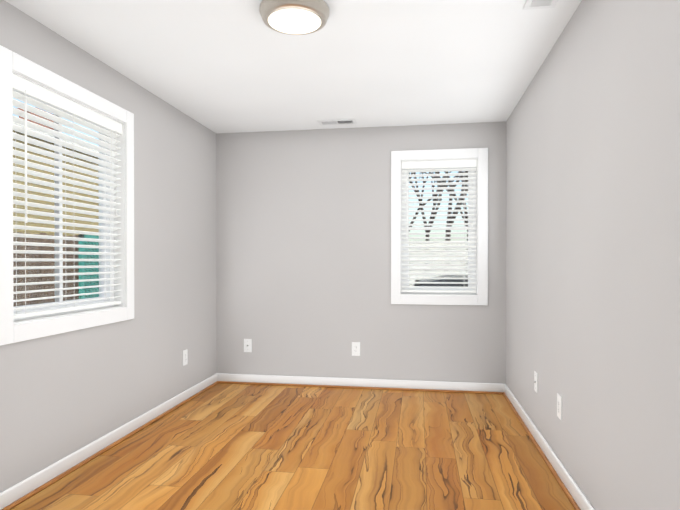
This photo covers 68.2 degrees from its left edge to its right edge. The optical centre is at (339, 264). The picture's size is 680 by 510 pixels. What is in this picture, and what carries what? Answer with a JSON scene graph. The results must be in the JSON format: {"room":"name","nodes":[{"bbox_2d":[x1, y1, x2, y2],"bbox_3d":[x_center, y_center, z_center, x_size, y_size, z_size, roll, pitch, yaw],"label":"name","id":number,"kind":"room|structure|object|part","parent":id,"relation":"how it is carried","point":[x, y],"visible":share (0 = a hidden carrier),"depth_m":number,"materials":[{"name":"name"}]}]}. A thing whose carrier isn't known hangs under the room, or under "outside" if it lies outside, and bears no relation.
{"room":"empty bedroom","nodes":[
{"label":"empty bedroom","id":0,"kind":"room"},
{"bbox_2d":[0,0,216,492],"bbox_3d":[-1.675,-0.046,2.498,0.160,2.440,5.259,0,0,9],"label":"wall","id":1,"kind":"structure","parent":0,"point":[62,395],"depth_m":3.53,"materials":[{"name":"paint"}]},
{"bbox_2d":[0,45,133,345],"bbox_3d":[-1.599,-0.329,2.925,0.178,1.416,1.136,0,0,9],"label":"window","id":2,"kind":"structure","parent":1,"relation":"in","point":[10,330],"depth_m":2.88,"materials":[{"name":"white wood"}]},
{"bbox_3d":[-1.649,-0.329,2.933,0.004,1.126,0.846,0,0,9],"label":"glass","id":3,"kind":"part","parent":2,"relation":"part of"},
{"bbox_3d":[-1.645,-0.329,2.932,0.085,1.230,0.950,0,0,9],"label":"frame","id":4,"kind":"part","parent":2,"relation":"part of","materials":[{"name":"white plastic"}]},
{"bbox_2d":[12,73,121,133],"bbox_3d":[-1.570,-0.908,2.916,0.064,0.068,0.942,0,0,9],"label":"blind valance","id":5,"kind":"object","parent":2,"relation":"attached to","point":[33,90],"visible":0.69,"depth_m":2.82,"materials":[{"name":"white plastic"}]},
{"bbox_2d":[15,90,25,313],"bbox_3d":[-1.622,-0.315,2.557,0.070,1.136,0.011,0,0,18],"label":"blind cord","id":6,"kind":"object","parent":5,"relation":"hanging from","point":[25,90],"depth_m":2.56,"materials":[{"name":"white plastic"}]},
{"bbox_2d":[24,98,27,222],"bbox_3d":[-1.591,-0.526,2.542,0.014,0.630,0.014,0,0,9],"label":"blind wand","id":7,"kind":"object","parent":5,"relation":"hanging from","point":[25,111],"visible":0.98,"depth_m":2.54,"materials":[{"name":"white plastic"}]},
{"bbox_2d":[65,114,74,307],"bbox_3d":[-1.572,-0.317,2.920,0.055,1.135,0.002,0,0,9],"label":"blind cord","id":8,"kind":"object","parent":5,"relation":"hanging from","point":[65,211],"depth_m":2.92,"materials":[{"name":"white plastic"}]},
{"bbox_2d":[104,130,111,297],"bbox_3d":[-1.515,-0.319,3.281,0.055,1.135,0.002,0,0,9],"label":"blind cord","id":9,"kind":"object","parent":5,"relation":"hanging from","point":[111,130],"depth_m":3.28,"materials":[{"name":"white plastic"}]},
{"bbox_3d":[-1.572,0.260,2.924,0.050,0.018,0.942,0,0,9],"label":"left window blind bottom rail","id":10,"kind":"part","parent":2,"relation":"part of","materials":[{"name":"white plastic"}]},
{"bbox_3d":[-1.473,-0.601,3.303,0.015,0.570,0.015,0,0,9],"label":"blind lift cord","id":11,"kind":"part","parent":2,"relation":"part of","materials":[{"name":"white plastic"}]},
{"bbox_2d":[0,373,217,509],"bbox_3d":[-1.581,1.129,2.490,0.031,0.091,4.939,0,0,9],"label":"baseboard","id":12,"kind":"structure","parent":1,"relation":"attached to","point":[15,492],"depth_m":3.02,"materials":[{"name":"white wood"}]},
{"bbox_2d":[183,349,187,365],"bbox_3d":[-1.314,0.790,4.263,0.006,0.130,0.080,0,0,9],"label":"outlet","id":13,"kind":"object","parent":1,"relation":"attached to","point":[184,361],"visible":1,"depth_m":4.26,"materials":[{"name":"white plastic"}]},
{"bbox_2d":[11,383,574,509],"bbox_3d":[-0.246,1.235,2.281,3.053,0.120,5.259,0,0,9],"label":"floor","id":14,"kind":"structure","parent":0,"point":[222,446],"depth_m":3.03,"materials":[{"name":"brown wood"}]},
{"bbox_2d":[5,0,581,133],"bbox_3d":[-0.246,-1.325,2.264,3.053,0.120,5.259,0,0,9],"label":"ceiling","id":15,"kind":"structure","parent":0,"point":[227,66],"depth_m":3.06,"materials":[{"name":"paint"}]},
{"bbox_2d":[259,0,328,34],"bbox_3d":[-0.226,-1.227,2.497,0.346,0.078,0.346,0,0,9],"label":"ceiling light","id":16,"kind":"object","parent":15,"relation":"attached to","point":[296,17],"visible":1,"depth_m":2.43,"materials":[{"name":"silver metal"}]},
{"bbox_2d":[268,9,320,33],"bbox_3d":[-0.226,-1.202,2.497,0.264,0.028,0.264,0,0,9],"label":"diffuser","id":17,"kind":"object","parent":16,"relation":"attached to","point":[285,21],"depth_m":2.46,"materials":[{"name":"white glass"}]},
{"bbox_2d":[317,119,356,125],"bbox_3d":[-0.025,-1.274,4.505,0.340,0.015,0.152,0,0,9],"label":"ceiling vent","id":18,"kind":"object","parent":15,"relation":"in","point":[337,122],"visible":0.98,"depth_m":4.49,"materials":[{"name":"white metal"}]},
{"bbox_2d":[523,0,557,9],"bbox_3d":[0.952,-1.259,2.307,0.152,0.015,0.340,0,0,9],"label":"ceiling vent","id":19,"kind":"object","parent":15,"relation":"in","point":[534,4],"visible":1,"depth_m":2.43,"materials":[{"name":"white metal"}]},
{"bbox_2d":[216,122,505,383],"bbox_3d":[0.150,-0.061,4.791,2.733,2.440,0.160,0,0,9],"label":"wall","id":20,"kind":"structure","parent":0,"point":[303,252],"depth_m":4.74,"materials":[{"name":"paint"}]},
{"bbox_2d":[244,339,251,351],"bbox_3d":[-0.897,0.787,4.873,0.080,0.130,0.014,0,0,9],"label":"outlet","id":21,"kind":"object","parent":20,"relation":"attached to","point":[247,345],"visible":1,"depth_m":4.87,"materials":[{"name":"white plastic"}]},
{"bbox_2d":[352,342,359,355],"bbox_3d":[0.149,0.793,4.712,0.080,0.130,0.008,0,0,9],"label":"duplex electrical outlet","id":22,"kind":"object","parent":20,"relation":"attached to","point":[355,348],"visible":1,"depth_m":4.71,"materials":[{"name":"white plastic"}]},
{"bbox_2d":[217,373,503,393],"bbox_3d":[0.135,1.114,4.704,2.733,0.091,0.031,0,0,9],"label":"baseboard","id":23,"kind":"structure","parent":20,"relation":"attached to","point":[420,384],"depth_m":4.69,"materials":[{"name":"white wood"}]},
{"bbox_2d":[391,148,487,304],"bbox_3d":[0.914,-0.340,4.660,0.868,1.416,0.178,0,0,9],"label":"window","id":24,"kind":"structure","parent":20,"relation":"in","point":[400,264],"depth_m":4.62,"materials":[{"name":"white"}]},
{"bbox_3d":[0.922,-0.341,4.710,0.578,1.126,0.004,0,0,9],"label":"glass","id":25,"kind":"part","parent":24,"relation":"part of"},
{"bbox_3d":[0.921,-0.341,4.706,0.682,1.230,0.085,0,0,9],"label":"frame","id":26,"kind":"part","parent":24,"relation":"part of","materials":[{"name":"white plastic"}]},
{"bbox_3d":[0.910,0.248,4.637,0.674,0.018,0.050,0,0,9],"label":"back window blind bottom rail","id":27,"kind":"part","parent":24,"relation":"part of","materials":[{"name":"white plastic"}]},
{"bbox_2d":[402,159,476,168],"bbox_3d":[0.909,-0.919,4.627,0.674,0.068,0.064,0,0,9],"label":"blind valance","id":28,"kind":"object","parent":24,"relation":"attached to","point":[438,164],"visible":1,"depth_m":4.59,"materials":[{"name":"white plastic"}]},
{"bbox_2d":[406,172,407,239],"bbox_3d":[0.621,-0.540,4.637,0.014,0.630,0.014,0,0,9],"label":"blind wand","id":29,"kind":"object","parent":28,"relation":"hanging from","point":[407,206],"visible":1,"depth_m":4.63,"materials":[{"name":"white plastic"}]},
{"bbox_2d":[464,167,464,290],"bbox_3d":[1.138,-0.327,4.597,0.002,1.135,0.055,0,0,9],"label":"blind cord","id":30,"kind":"object","parent":28,"relation":"hanging from","point":[464,228],"visible":1,"depth_m":4.56,"materials":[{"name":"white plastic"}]},
{"bbox_3d":[1.197,-0.610,4.548,0.015,0.570,0.015,0,0,9],"label":"blind lift cord","id":31,"kind":"part","parent":24,"relation":"part of","materials":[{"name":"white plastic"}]},
{"bbox_2d":[506,0,679,509],"bbox_3d":[1.183,-0.043,2.048,0.160,2.440,5.259,0,0,9],"label":"wall","id":32,"kind":"structure","parent":0,"point":[593,231],"depth_m":2.12,"materials":[{"name":"paint"}]},
{"bbox_2d":[534,371,537,392],"bbox_3d":[1.295,0.780,3.329,0.014,0.130,0.080,0,0,9],"label":"outlet","id":33,"kind":"object","parent":32,"relation":"attached to","point":[536,382],"visible":1,"depth_m":3.30,"materials":[{"name":"white plastic"}]},
{"bbox_2d":[503,384,594,509],"bbox_3d":[1.088,1.131,2.070,0.031,0.091,4.939,0,0,9],"label":"baseboard","id":34,"kind":"structure","parent":32,"relation":"attached to","point":[576,493],"depth_m":2.90,"materials":[{"name":"white wood"}]},
{"bbox_2d":[557,393,561,419],"bbox_3d":[1.211,0.785,2.774,0.008,0.130,0.080,0,0,9],"label":"duplex electrical outlet","id":35,"kind":"object","parent":32,"relation":"attached to","point":[559,406],"visible":1,"depth_m":2.76,"materials":[{"name":"white plastic"}]},
{"label":"outside","id":36,"kind":"structure","parent":0,"visible":0},
{"bbox_3d":[-1.980,1.690,0.057,120.000,0.200,120.000,0,0,9],"label":"ground","id":37,"kind":"structure","parent":36,"visible":0},
{"bbox_2d":[13,232,98,306],"bbox_3d":[-3.438,0.491,13.973,0.148,2.015,33.055,0,0,9],"label":"fence","id":38,"kind":"object","parent":37,"relation":"on","point":[43,286],"depth_m":7.42,"materials":[{"name":"brown wood"}]},
{"bbox_2d":[13,130,98,236],"bbox_3d":[-11.606,-0.961,19.271,9.000,4.850,25.000,0,0,9],"label":"house","id":39,"kind":"structure","parent":37,"relation":"on","point":[49,203],"depth_m":13.70,"materials":[{"name":"beige"}]},
{"bbox_2d":[13,122,97,151],"bbox_3d":[-7.013,-1.036,18.548,0.300,5.010,25.800,0,0,9],"label":"boards","id":40,"kind":"object","parent":39,"relation":"attached to","point":[53,137],"depth_m":13.25,"materials":[{"name":"white"}]},
{"bbox_2d":[79,234,98,298],"bbox_3d":[-4.043,0.523,8.777,0.050,2.020,1.500,0,0,9],"label":"trellis","id":41,"kind":"object","parent":37,"relation":"on","point":[83,277],"depth_m":8.23,"materials":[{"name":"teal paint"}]},
{"bbox_2d":[409,172,455,249],"bbox_3d":[4.110,-4.070,25.579,8.213,10.993,7.347,0,0,9],"label":"tree","id":42,"kind":"object","parent":37,"relation":"on","point":[430,222],"depth_m":25.27,"materials":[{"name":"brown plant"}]},
{"bbox_2d":[409,171,459,230],"bbox_3d":[2.849,-2.849,20.417,7.103,8.616,6.704,0,0,9],"label":"tree","id":43,"kind":"object","parent":37,"relation":"on","point":[421,204],"depth_m":20.16,"materials":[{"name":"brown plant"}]},
{"bbox_2d":[409,241,467,285],"bbox_3d":[4.947,0.510,10.291,17.500,2.025,0.150,0,0,9],"label":"fence","id":44,"kind":"object","parent":37,"relation":"on","point":[437,258],"depth_m":10.69,"materials":[{"name":"white wood"}]},
{"bbox_2d":[411,171,467,249],"bbox_3d":[4.359,-3.465,17.011,6.027,9.894,8.117,0,0,9],"label":"tree","id":45,"kind":"object","parent":37,"relation":"on","point":[454,217],"depth_m":16.74,"materials":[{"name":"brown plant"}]},
{"bbox_2d":[412,275,467,286],"bbox_3d":[1.731,0.859,7.808,4.420,1.360,1.807,0,0,9],"label":"car","id":46,"kind":"object","parent":37,"relation":"on","point":[446,280],"depth_m":7.10,"materials":[{"name":"black paint"}]},
{"bbox_2d":[419,172,467,249],"bbox_3d":[6.149,-3.890,22.917,8.501,10.667,8.595,0,0,9],"label":"tree","id":47,"kind":"object","parent":37,"relation":"on","point":[448,190],"depth_m":22.84,"materials":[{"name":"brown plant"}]},
{"bbox_3d":[-11.606,-4.419,19.249,9.600,1.747,25.800,0,0,9],"label":"house","id":48,"kind":"object","parent":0,"visible":0},
{"bbox_2d":[17,107,53,129],"bbox_3d":[-9.195,-3.995,15.278,0.640,1.270,0.920,0,0,9],"label":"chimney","id":49,"kind":"object","parent":48,"relation":"on","point":[38,116],"depth_m":14.90,"materials":[{"name":"brick"}]}
]}

